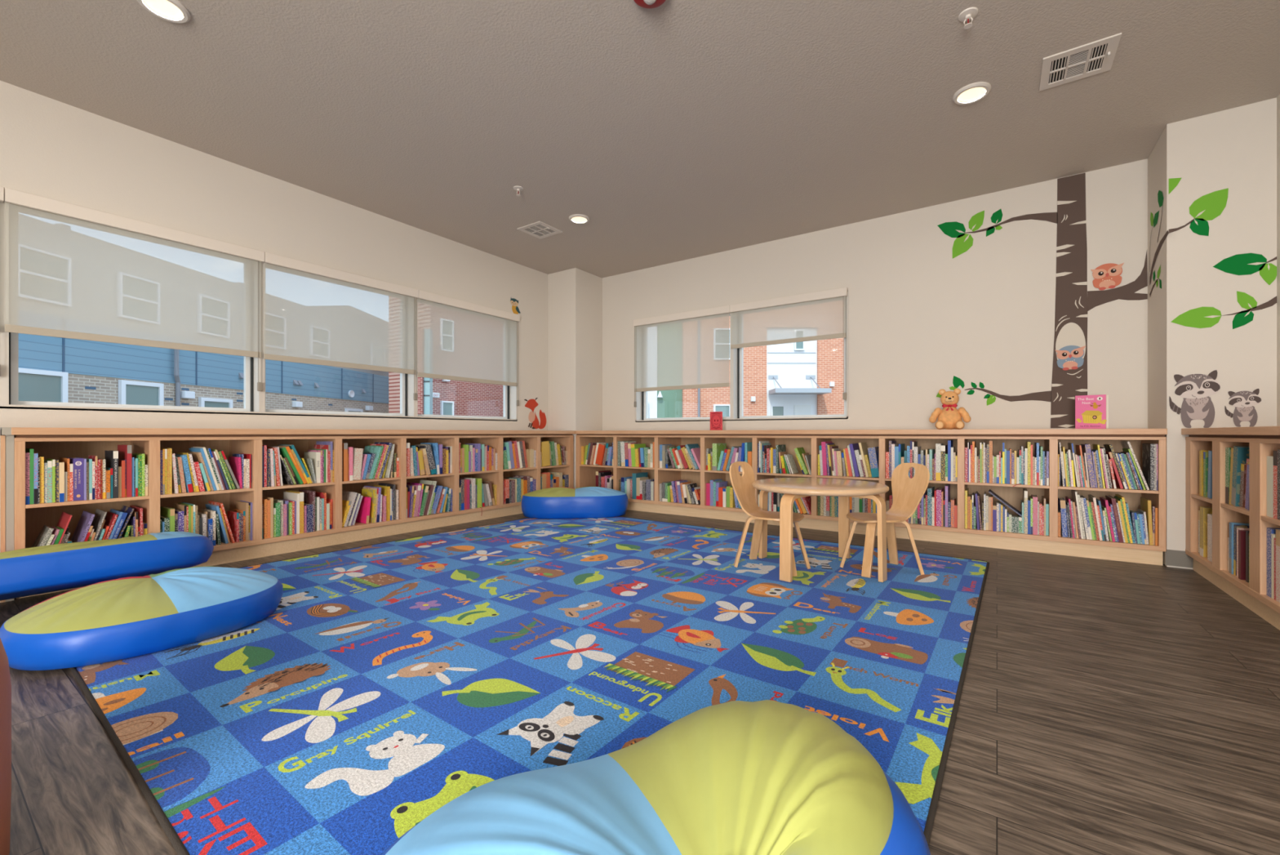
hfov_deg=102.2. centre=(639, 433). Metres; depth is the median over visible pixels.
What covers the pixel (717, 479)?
book
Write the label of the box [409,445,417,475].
book
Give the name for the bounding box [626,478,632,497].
book
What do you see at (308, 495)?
book
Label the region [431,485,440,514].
book
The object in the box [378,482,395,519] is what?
book
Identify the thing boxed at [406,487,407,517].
book
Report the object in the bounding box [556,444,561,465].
book
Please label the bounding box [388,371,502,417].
brick building
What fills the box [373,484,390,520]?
book
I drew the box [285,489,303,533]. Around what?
book
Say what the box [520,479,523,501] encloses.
book
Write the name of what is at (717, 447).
book
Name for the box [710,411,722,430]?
book
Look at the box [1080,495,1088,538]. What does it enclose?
book
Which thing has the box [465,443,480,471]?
book
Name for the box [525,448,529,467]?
book
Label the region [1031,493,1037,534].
book
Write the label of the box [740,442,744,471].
book
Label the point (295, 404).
wall light
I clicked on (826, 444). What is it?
book
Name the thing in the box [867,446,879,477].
book
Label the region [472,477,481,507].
book
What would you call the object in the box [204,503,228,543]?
book
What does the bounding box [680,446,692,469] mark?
book
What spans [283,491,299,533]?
book
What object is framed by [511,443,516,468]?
book
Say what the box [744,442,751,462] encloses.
book
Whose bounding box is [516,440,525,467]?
book
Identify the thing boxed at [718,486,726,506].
book
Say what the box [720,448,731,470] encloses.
book
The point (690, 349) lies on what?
roller shade
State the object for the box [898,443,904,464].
book
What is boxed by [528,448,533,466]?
book
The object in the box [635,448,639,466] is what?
book
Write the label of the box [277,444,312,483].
book
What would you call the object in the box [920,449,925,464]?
book
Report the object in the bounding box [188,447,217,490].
book
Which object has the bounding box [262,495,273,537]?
book
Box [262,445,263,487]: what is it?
book
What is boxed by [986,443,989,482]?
book
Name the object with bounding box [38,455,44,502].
book
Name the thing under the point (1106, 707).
floor
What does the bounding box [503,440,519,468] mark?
book
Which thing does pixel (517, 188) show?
sprinkler head
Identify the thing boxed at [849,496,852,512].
book
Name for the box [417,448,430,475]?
book
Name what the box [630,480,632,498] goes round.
book
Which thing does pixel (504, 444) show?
book
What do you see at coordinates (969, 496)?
book
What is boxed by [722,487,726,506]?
book
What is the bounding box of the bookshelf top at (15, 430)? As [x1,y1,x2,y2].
[11,426,574,435]
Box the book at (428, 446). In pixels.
[409,443,436,474]
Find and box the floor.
[0,509,1279,854]
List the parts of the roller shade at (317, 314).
bead chain, bead chain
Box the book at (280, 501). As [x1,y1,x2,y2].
[273,498,283,535]
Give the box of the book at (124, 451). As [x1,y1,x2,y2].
[117,444,131,497]
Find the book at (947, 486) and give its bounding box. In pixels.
[945,483,950,526]
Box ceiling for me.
[0,0,1279,278]
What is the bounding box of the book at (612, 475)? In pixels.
[611,475,613,488]
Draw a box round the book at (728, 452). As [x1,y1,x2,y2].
[722,448,731,471]
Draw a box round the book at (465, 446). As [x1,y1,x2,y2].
[460,444,468,471]
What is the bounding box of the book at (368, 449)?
[363,445,382,479]
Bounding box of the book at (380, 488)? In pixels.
[364,485,381,522]
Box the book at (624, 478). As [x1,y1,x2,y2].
[621,475,632,492]
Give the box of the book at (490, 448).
[488,447,491,470]
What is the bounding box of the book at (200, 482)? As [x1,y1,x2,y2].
[193,461,204,491]
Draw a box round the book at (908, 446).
[906,445,910,477]
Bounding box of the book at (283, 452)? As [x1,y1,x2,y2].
[279,447,303,484]
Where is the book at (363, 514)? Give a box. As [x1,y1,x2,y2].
[355,496,370,523]
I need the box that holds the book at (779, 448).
[775,444,786,473]
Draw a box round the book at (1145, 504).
[1140,497,1153,545]
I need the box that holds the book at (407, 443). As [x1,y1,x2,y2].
[406,442,409,476]
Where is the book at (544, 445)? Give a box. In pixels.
[540,440,550,466]
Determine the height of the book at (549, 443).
0.266 m
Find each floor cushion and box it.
[0,531,213,599]
[0,565,283,670]
[381,699,930,854]
[521,486,628,518]
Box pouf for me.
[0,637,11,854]
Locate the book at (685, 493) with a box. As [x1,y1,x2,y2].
[682,483,691,503]
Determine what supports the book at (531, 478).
on the bookcase at (29, 520)
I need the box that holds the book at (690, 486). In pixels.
[687,483,697,503]
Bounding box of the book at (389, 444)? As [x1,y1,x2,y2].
[374,442,391,478]
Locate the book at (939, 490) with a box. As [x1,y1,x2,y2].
[936,487,943,526]
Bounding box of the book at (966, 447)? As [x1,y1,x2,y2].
[964,446,968,481]
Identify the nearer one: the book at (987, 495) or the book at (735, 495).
the book at (987, 495)
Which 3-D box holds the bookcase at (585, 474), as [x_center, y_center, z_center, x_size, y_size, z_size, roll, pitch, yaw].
[1.486,0.445,5.088,5.176,0.871,0.520,0,0,35]
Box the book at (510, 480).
[509,479,515,502]
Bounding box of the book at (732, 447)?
[725,445,741,471]
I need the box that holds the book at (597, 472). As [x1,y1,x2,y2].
[595,470,610,486]
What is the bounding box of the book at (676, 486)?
[675,480,684,502]
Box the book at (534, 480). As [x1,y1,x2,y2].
[533,479,536,490]
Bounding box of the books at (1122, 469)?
[31,440,1275,599]
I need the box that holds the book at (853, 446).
[848,443,860,476]
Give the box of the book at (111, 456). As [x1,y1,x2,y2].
[105,449,118,497]
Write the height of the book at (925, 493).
0.278 m
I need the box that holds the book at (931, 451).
[929,448,934,479]
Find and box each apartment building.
[18,333,388,413]
[647,315,844,417]
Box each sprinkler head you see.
[513,186,523,196]
[958,7,978,29]
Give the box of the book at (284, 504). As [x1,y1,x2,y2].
[283,503,286,535]
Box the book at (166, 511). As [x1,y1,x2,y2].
[160,506,174,531]
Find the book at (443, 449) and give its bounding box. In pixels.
[442,448,445,473]
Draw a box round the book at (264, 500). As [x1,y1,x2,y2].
[262,497,266,537]
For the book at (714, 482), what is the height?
0.250 m
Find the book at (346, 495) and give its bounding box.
[342,490,357,526]
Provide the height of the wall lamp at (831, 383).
0.200 m
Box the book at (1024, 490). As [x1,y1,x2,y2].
[1022,488,1027,533]
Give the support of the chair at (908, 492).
on the rug
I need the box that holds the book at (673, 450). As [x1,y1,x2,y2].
[671,448,680,468]
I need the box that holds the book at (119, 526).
[111,509,127,538]
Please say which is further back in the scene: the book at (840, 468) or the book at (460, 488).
the book at (460, 488)
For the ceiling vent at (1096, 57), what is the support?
in the ceiling
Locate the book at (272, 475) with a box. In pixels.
[266,448,274,486]
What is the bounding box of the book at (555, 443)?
[554,442,558,465]
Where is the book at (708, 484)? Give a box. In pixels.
[706,482,710,505]
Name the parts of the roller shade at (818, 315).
bead chain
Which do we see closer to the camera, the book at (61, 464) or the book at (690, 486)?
the book at (61, 464)
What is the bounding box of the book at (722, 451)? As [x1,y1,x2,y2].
[716,450,724,470]
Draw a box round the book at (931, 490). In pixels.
[927,486,934,524]
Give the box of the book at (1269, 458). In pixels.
[1266,455,1273,517]
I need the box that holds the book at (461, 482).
[458,478,464,510]
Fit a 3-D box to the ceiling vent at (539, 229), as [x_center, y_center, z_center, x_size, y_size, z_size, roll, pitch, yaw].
[-1.002,-2.025,5.178,0.316,0.022,0.316,0,0,35]
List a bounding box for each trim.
[0,426,13,601]
[0,435,4,602]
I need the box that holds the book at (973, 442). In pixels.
[972,440,975,482]
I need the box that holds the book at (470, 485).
[469,483,471,508]
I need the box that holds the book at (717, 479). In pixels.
[710,478,721,506]
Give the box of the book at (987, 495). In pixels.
[986,493,988,529]
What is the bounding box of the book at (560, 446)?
[560,445,563,465]
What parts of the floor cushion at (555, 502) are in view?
panel, panel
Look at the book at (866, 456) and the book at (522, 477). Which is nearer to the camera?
the book at (866, 456)
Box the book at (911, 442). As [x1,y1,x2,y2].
[910,440,915,478]
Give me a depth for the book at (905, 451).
4.32 m
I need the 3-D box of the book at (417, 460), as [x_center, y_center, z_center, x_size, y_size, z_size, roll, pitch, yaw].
[-2.097,0.254,4.714,0.227,0.258,0.044,0,0,35]
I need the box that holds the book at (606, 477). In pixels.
[604,475,612,488]
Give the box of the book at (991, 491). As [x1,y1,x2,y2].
[988,488,1022,515]
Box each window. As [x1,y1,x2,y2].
[0,201,517,421]
[635,289,848,422]
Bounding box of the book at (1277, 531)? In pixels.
[1275,528,1279,602]
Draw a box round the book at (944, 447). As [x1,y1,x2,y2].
[941,444,947,480]
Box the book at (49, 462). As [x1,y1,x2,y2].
[44,459,52,502]
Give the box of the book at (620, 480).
[618,479,621,491]
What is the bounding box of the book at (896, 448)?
[894,445,898,467]
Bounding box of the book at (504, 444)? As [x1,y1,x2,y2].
[502,441,511,468]
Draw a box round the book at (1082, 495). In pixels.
[1080,494,1092,539]
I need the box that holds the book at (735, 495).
[733,488,738,507]
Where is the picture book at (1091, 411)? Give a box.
[1075,394,1108,428]
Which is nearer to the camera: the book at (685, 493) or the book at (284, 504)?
the book at (284, 504)
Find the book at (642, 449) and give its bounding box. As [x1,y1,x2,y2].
[640,447,644,466]
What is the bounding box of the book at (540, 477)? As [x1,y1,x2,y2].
[540,476,542,488]
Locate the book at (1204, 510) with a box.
[1200,506,1212,557]
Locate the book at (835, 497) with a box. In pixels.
[834,496,837,516]
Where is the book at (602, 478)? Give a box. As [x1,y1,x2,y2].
[600,475,604,487]
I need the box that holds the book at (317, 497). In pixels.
[315,496,319,530]
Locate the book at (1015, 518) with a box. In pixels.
[1011,514,1018,533]
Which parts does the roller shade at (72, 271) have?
bead chain, bead chain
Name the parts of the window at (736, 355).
frame, frame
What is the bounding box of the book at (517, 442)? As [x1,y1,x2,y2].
[516,441,522,467]
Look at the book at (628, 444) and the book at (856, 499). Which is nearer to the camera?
the book at (856, 499)
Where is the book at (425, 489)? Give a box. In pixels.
[419,485,429,515]
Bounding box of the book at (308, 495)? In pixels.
[298,488,315,531]
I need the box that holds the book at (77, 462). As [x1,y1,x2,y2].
[66,457,83,500]
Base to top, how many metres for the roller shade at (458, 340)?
1.087 m
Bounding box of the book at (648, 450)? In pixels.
[647,448,650,467]
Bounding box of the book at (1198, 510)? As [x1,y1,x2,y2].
[1198,510,1199,552]
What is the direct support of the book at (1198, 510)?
on the bookcase at (1252, 594)
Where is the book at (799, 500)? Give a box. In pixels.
[796,497,807,513]
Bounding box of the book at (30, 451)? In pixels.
[25,448,33,504]
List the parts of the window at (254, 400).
frame, frame, frame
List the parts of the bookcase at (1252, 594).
panel, shelf, rail, panel, shelf, shelf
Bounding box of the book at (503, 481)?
[502,480,504,503]
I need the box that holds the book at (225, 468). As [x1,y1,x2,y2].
[217,450,235,488]
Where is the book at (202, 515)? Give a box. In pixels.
[197,511,206,536]
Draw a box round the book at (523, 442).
[522,440,528,467]
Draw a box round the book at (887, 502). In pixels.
[885,498,889,511]
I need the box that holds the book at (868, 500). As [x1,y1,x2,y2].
[867,497,871,512]
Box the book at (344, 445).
[342,442,347,480]
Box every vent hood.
[238,372,244,378]
[293,379,298,384]
[297,380,303,385]
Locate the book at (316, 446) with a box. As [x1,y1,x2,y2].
[314,444,330,482]
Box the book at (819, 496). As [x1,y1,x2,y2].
[817,495,820,515]
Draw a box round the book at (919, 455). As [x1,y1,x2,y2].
[918,453,920,463]
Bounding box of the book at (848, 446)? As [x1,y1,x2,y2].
[847,444,855,476]
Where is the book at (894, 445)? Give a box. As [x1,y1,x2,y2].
[891,443,898,475]
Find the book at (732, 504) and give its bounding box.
[729,486,735,507]
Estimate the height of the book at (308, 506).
0.208 m
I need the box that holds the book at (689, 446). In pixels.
[684,443,699,469]
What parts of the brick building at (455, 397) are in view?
pane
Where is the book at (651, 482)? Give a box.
[650,480,653,500]
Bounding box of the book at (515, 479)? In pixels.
[503,477,516,502]
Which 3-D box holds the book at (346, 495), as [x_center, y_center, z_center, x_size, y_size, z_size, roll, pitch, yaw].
[-2.417,0.614,4.220,0.213,0.270,0.104,0,0,35]
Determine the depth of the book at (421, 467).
4.69 m
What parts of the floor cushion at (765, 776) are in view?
panel, panel, panel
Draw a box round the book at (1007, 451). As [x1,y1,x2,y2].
[1006,449,1009,483]
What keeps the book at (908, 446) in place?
on the bookcase at (585, 474)
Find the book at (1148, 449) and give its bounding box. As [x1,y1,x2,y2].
[1142,443,1154,490]
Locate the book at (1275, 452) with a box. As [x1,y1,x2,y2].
[1273,450,1277,519]
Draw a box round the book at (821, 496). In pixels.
[820,495,823,515]
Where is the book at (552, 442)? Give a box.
[549,440,556,465]
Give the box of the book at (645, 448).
[644,447,650,466]
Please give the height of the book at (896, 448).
0.270 m
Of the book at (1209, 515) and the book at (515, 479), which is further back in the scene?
the book at (515, 479)
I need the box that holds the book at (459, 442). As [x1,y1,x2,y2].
[458,442,460,472]
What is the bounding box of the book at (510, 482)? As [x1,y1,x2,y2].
[509,481,511,502]
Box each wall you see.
[0,80,547,430]
[602,159,1147,430]
[1147,97,1276,568]
[1276,93,1279,426]
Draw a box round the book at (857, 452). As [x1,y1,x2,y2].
[854,449,863,476]
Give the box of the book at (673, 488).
[671,479,683,502]
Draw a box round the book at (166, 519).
[160,515,169,531]
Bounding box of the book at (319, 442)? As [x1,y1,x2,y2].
[315,440,333,481]
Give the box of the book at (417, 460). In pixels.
[415,446,419,475]
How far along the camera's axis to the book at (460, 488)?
5.01 m
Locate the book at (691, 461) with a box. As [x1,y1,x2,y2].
[684,448,695,469]
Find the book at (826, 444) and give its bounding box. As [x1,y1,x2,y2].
[825,442,834,475]
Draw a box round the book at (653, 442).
[653,441,654,467]
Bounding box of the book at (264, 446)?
[262,444,266,486]
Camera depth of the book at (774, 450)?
4.95 m
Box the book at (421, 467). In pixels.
[417,449,425,475]
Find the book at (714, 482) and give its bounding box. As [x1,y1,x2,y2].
[713,480,724,506]
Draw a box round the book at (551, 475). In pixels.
[550,474,552,487]
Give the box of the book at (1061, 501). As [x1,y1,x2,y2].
[1057,497,1067,537]
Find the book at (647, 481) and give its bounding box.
[645,478,654,500]
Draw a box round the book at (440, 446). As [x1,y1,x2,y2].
[437,444,442,474]
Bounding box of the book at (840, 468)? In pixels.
[835,450,844,475]
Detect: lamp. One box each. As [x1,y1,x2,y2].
[657,391,662,397]
[751,396,755,401]
[829,381,834,386]
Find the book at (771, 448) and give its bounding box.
[770,447,775,472]
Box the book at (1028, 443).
[1026,441,1030,484]
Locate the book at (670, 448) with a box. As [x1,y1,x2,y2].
[669,446,678,468]
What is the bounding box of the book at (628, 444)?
[627,443,639,466]
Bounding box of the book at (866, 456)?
[864,453,871,476]
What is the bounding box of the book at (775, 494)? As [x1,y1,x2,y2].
[773,492,777,511]
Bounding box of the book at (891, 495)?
[889,493,892,508]
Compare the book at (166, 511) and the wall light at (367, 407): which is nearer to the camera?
the book at (166, 511)
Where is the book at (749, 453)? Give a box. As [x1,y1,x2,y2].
[747,450,751,466]
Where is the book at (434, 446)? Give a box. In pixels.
[420,442,439,474]
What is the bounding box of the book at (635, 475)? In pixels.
[632,471,647,498]
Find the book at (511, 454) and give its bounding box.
[502,440,515,468]
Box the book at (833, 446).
[830,445,838,475]
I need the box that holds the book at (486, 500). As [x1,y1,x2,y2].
[482,483,488,506]
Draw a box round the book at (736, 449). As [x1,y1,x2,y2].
[728,447,738,470]
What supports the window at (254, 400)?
in the wall at (50, 148)
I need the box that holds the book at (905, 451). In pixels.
[904,449,906,462]
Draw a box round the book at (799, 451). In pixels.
[794,447,808,474]
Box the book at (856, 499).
[854,497,859,511]
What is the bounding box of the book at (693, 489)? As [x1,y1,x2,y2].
[691,486,700,503]
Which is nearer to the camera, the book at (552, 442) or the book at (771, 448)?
the book at (771, 448)
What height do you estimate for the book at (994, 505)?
0.194 m
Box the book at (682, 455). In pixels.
[676,444,688,468]
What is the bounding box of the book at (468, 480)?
[460,478,469,509]
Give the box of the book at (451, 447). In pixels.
[442,445,452,473]
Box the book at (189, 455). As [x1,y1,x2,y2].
[188,453,199,491]
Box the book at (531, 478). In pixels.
[529,477,533,492]
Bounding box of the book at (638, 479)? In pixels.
[636,476,648,499]
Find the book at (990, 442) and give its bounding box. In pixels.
[989,440,992,483]
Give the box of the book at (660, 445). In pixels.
[659,444,671,467]
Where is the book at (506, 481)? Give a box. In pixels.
[502,478,509,503]
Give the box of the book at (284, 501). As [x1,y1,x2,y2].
[277,498,288,534]
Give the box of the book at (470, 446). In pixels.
[468,444,472,471]
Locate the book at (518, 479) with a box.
[505,477,520,502]
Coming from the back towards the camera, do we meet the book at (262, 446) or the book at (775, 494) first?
the book at (775, 494)
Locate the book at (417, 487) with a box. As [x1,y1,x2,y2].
[406,484,421,516]
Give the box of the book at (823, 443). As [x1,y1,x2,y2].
[821,441,832,475]
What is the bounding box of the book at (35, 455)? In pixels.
[33,452,38,503]
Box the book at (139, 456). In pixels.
[131,453,142,496]
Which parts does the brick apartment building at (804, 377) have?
green door, pane, pane, rod plate, pane, pane, entrance door, rod plate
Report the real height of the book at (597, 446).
0.271 m
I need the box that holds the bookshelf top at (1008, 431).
[574,428,1167,434]
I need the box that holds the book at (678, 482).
[676,480,687,502]
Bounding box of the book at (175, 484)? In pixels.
[172,453,178,493]
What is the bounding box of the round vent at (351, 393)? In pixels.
[348,390,354,397]
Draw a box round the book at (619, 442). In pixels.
[617,440,631,466]
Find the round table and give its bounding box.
[751,477,888,582]
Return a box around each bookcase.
[13,433,573,598]
[575,433,1166,565]
[1185,434,1279,630]
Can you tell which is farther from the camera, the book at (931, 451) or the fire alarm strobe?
the book at (931, 451)
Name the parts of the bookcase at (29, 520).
panel, shelf, shelf, panel, rail, shelf, panel, shelf, shelf, shelf, shelf, shelf, panel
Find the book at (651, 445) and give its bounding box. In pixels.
[650,443,653,467]
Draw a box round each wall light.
[180,391,195,398]
[292,401,302,407]
[365,405,373,410]
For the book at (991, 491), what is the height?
0.176 m
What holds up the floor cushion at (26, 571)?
on the floor
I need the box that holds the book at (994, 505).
[992,502,996,531]
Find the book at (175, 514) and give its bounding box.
[174,512,177,531]
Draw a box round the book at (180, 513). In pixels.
[173,507,183,531]
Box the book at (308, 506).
[303,502,312,532]
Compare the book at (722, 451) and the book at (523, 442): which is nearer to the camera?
the book at (722, 451)
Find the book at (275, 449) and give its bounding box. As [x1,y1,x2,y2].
[266,447,279,485]
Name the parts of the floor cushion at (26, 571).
panel, panel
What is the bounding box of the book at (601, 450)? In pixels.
[595,443,605,465]
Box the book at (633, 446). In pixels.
[631,443,645,466]
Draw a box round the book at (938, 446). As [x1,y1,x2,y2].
[935,443,942,480]
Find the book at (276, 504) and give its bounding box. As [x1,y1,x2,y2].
[273,501,279,536]
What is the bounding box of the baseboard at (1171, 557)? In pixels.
[1163,549,1193,567]
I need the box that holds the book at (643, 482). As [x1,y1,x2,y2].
[642,481,645,499]
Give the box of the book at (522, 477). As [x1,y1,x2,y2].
[513,475,529,493]
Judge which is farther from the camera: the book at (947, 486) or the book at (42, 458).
the book at (947, 486)
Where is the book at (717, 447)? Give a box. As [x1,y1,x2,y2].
[712,443,726,470]
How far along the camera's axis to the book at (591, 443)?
6.24 m
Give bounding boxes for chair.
[728,461,810,576]
[840,462,929,577]
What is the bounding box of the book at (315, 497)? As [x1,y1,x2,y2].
[315,497,316,530]
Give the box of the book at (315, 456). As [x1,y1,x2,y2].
[304,451,320,483]
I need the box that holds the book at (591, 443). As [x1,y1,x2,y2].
[586,441,601,464]
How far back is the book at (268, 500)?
3.69 m
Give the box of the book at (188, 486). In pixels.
[174,453,193,492]
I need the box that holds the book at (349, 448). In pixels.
[347,446,352,480]
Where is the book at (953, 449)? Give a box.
[951,446,955,480]
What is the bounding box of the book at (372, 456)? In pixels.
[362,452,375,479]
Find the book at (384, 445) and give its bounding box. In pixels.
[369,444,386,478]
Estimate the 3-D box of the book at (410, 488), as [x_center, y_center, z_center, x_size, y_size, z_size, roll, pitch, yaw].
[-2.119,0.610,4.658,0.221,0.278,0.044,0,0,35]
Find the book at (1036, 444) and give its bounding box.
[1034,442,1039,484]
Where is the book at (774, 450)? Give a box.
[773,448,775,472]
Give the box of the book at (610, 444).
[602,442,612,465]
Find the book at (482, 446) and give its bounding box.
[480,444,484,471]
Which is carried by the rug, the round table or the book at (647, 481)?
the round table
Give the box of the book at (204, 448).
[192,446,219,490]
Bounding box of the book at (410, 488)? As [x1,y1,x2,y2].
[406,484,414,517]
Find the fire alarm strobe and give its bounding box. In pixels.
[633,0,665,8]
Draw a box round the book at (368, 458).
[362,453,371,479]
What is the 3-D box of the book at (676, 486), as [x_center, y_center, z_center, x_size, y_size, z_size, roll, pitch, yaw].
[0.458,0.633,5.655,0.064,0.231,0.191,0,0,35]
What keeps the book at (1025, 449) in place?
on the bookcase at (585, 474)
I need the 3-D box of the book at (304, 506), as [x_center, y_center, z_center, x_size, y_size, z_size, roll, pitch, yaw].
[-2.600,0.648,3.945,0.176,0.201,0.022,0,0,35]
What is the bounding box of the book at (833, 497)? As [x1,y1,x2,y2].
[831,496,834,516]
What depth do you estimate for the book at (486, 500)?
5.28 m
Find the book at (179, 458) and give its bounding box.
[177,456,186,492]
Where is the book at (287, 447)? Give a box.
[275,445,306,484]
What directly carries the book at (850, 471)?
on the bookcase at (585, 474)
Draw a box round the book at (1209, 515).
[1207,513,1212,561]
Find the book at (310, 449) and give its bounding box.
[310,448,325,482]
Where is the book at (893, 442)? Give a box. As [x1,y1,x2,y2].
[888,440,896,478]
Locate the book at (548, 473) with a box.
[540,471,550,488]
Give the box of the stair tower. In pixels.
[417,377,432,414]
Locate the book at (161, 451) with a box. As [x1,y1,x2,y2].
[160,449,162,494]
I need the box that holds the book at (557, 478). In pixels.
[552,476,559,486]
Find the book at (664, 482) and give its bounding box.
[662,480,671,501]
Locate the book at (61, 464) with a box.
[58,461,64,502]
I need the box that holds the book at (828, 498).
[826,496,830,515]
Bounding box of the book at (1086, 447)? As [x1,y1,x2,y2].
[1080,443,1096,487]
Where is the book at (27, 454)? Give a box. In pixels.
[25,452,29,504]
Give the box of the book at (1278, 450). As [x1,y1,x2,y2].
[1277,448,1279,519]
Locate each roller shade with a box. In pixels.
[0,186,4,376]
[4,187,264,391]
[262,252,418,399]
[417,289,519,405]
[633,305,730,407]
[729,287,847,399]
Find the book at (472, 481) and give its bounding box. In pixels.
[458,476,475,508]
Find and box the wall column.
[547,267,602,488]
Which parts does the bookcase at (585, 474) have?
panel, shelf, shelf, shelf, shelf, shelf, shelf, rail, panel, panel, shelf, shelf, shelf, panel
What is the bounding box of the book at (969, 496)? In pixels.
[967,493,971,528]
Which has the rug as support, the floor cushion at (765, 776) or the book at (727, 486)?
the floor cushion at (765, 776)
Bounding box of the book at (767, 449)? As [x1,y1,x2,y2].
[766,448,770,472]
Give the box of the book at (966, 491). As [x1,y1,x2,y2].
[964,488,968,528]
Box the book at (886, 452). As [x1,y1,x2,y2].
[885,451,888,478]
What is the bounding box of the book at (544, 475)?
[540,473,546,488]
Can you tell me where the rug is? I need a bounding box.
[34,515,989,854]
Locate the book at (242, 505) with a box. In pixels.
[235,500,248,541]
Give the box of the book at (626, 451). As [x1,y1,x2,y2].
[624,442,637,466]
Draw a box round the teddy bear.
[928,388,970,429]
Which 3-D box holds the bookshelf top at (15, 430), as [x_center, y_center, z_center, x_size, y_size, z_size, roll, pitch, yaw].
[-2.244,-0.011,4.647,0.494,0.040,4.387,0,0,35]
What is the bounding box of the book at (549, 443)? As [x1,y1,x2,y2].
[549,443,551,466]
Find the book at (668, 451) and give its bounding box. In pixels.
[666,448,675,468]
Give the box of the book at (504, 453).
[502,446,508,469]
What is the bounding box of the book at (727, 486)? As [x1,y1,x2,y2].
[726,484,732,506]
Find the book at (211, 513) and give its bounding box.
[202,508,215,545]
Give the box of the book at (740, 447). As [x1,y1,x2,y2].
[737,446,742,471]
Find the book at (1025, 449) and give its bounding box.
[1023,447,1027,484]
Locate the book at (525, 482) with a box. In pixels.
[523,480,527,494]
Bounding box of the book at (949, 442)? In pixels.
[947,440,952,480]
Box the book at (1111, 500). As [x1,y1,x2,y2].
[1105,494,1123,542]
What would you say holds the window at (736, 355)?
in the wall at (920, 317)
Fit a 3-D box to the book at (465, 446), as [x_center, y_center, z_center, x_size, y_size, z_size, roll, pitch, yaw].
[-1.787,0.247,5.137,0.220,0.270,0.032,0,0,35]
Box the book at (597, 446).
[592,442,609,465]
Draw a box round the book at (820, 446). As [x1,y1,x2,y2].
[818,444,822,475]
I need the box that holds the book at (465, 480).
[464,479,466,509]
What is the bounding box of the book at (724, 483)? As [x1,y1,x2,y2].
[715,480,727,506]
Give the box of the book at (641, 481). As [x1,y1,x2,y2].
[640,479,645,499]
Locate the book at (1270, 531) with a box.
[1266,527,1279,596]
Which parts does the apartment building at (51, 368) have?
pane, pane, pane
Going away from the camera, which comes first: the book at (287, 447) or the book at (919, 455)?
the book at (287, 447)
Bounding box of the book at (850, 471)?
[844,448,853,475]
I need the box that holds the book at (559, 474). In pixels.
[549,471,562,486]
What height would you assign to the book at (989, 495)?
0.257 m
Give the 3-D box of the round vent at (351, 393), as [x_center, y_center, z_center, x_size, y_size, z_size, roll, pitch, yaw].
[-13.118,-1.790,23.480,0.070,0.320,0.320,0,0,7]
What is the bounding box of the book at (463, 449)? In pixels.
[460,448,464,471]
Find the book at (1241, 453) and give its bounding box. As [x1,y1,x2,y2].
[1231,445,1248,506]
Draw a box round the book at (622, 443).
[620,440,635,466]
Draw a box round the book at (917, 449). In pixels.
[914,445,920,474]
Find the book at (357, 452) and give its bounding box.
[352,448,363,479]
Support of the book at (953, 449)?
on the bookcase at (585, 474)
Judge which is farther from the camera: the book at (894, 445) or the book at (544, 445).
the book at (544, 445)
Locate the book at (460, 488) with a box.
[458,487,461,510]
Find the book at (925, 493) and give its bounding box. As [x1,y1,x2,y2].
[921,489,926,524]
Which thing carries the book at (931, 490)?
on the bookcase at (585, 474)
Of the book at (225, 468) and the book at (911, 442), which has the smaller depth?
the book at (225, 468)
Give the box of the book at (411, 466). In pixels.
[409,447,413,475]
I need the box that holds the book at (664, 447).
[662,444,674,467]
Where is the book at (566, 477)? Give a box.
[562,474,568,487]
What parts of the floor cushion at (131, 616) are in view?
panel, panel, panel, panel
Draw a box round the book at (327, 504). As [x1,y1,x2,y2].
[326,502,329,529]
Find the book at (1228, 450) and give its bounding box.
[1225,447,1231,504]
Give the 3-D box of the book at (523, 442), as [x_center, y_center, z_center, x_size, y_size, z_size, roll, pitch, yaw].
[-1.366,0.233,5.764,0.240,0.299,0.084,0,0,35]
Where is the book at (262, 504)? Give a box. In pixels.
[262,503,263,537]
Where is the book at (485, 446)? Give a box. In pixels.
[484,445,486,470]
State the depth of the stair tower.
21.45 m
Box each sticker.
[510,297,520,314]
[524,397,546,428]
[936,173,1228,427]
[1055,345,1085,370]
[1090,262,1124,289]
[1168,369,1220,427]
[1171,253,1276,328]
[1224,388,1261,426]
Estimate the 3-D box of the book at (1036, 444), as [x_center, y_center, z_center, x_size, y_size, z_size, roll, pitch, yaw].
[2.996,0.227,3.900,0.014,0.311,0.240,0,0,35]
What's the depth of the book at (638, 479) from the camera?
5.85 m
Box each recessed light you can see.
[136,0,190,22]
[568,213,589,223]
[952,81,991,105]
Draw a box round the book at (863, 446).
[858,441,869,477]
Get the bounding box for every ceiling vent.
[517,221,562,239]
[1039,32,1121,91]
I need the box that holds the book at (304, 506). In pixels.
[303,505,306,532]
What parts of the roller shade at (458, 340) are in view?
bead chain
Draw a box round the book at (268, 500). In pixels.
[266,499,270,537]
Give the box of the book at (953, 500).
[951,497,955,526]
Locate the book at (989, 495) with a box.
[988,493,991,529]
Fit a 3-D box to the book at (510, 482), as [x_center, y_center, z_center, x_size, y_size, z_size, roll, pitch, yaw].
[-1.473,0.634,5.590,0.201,0.229,0.036,0,0,35]

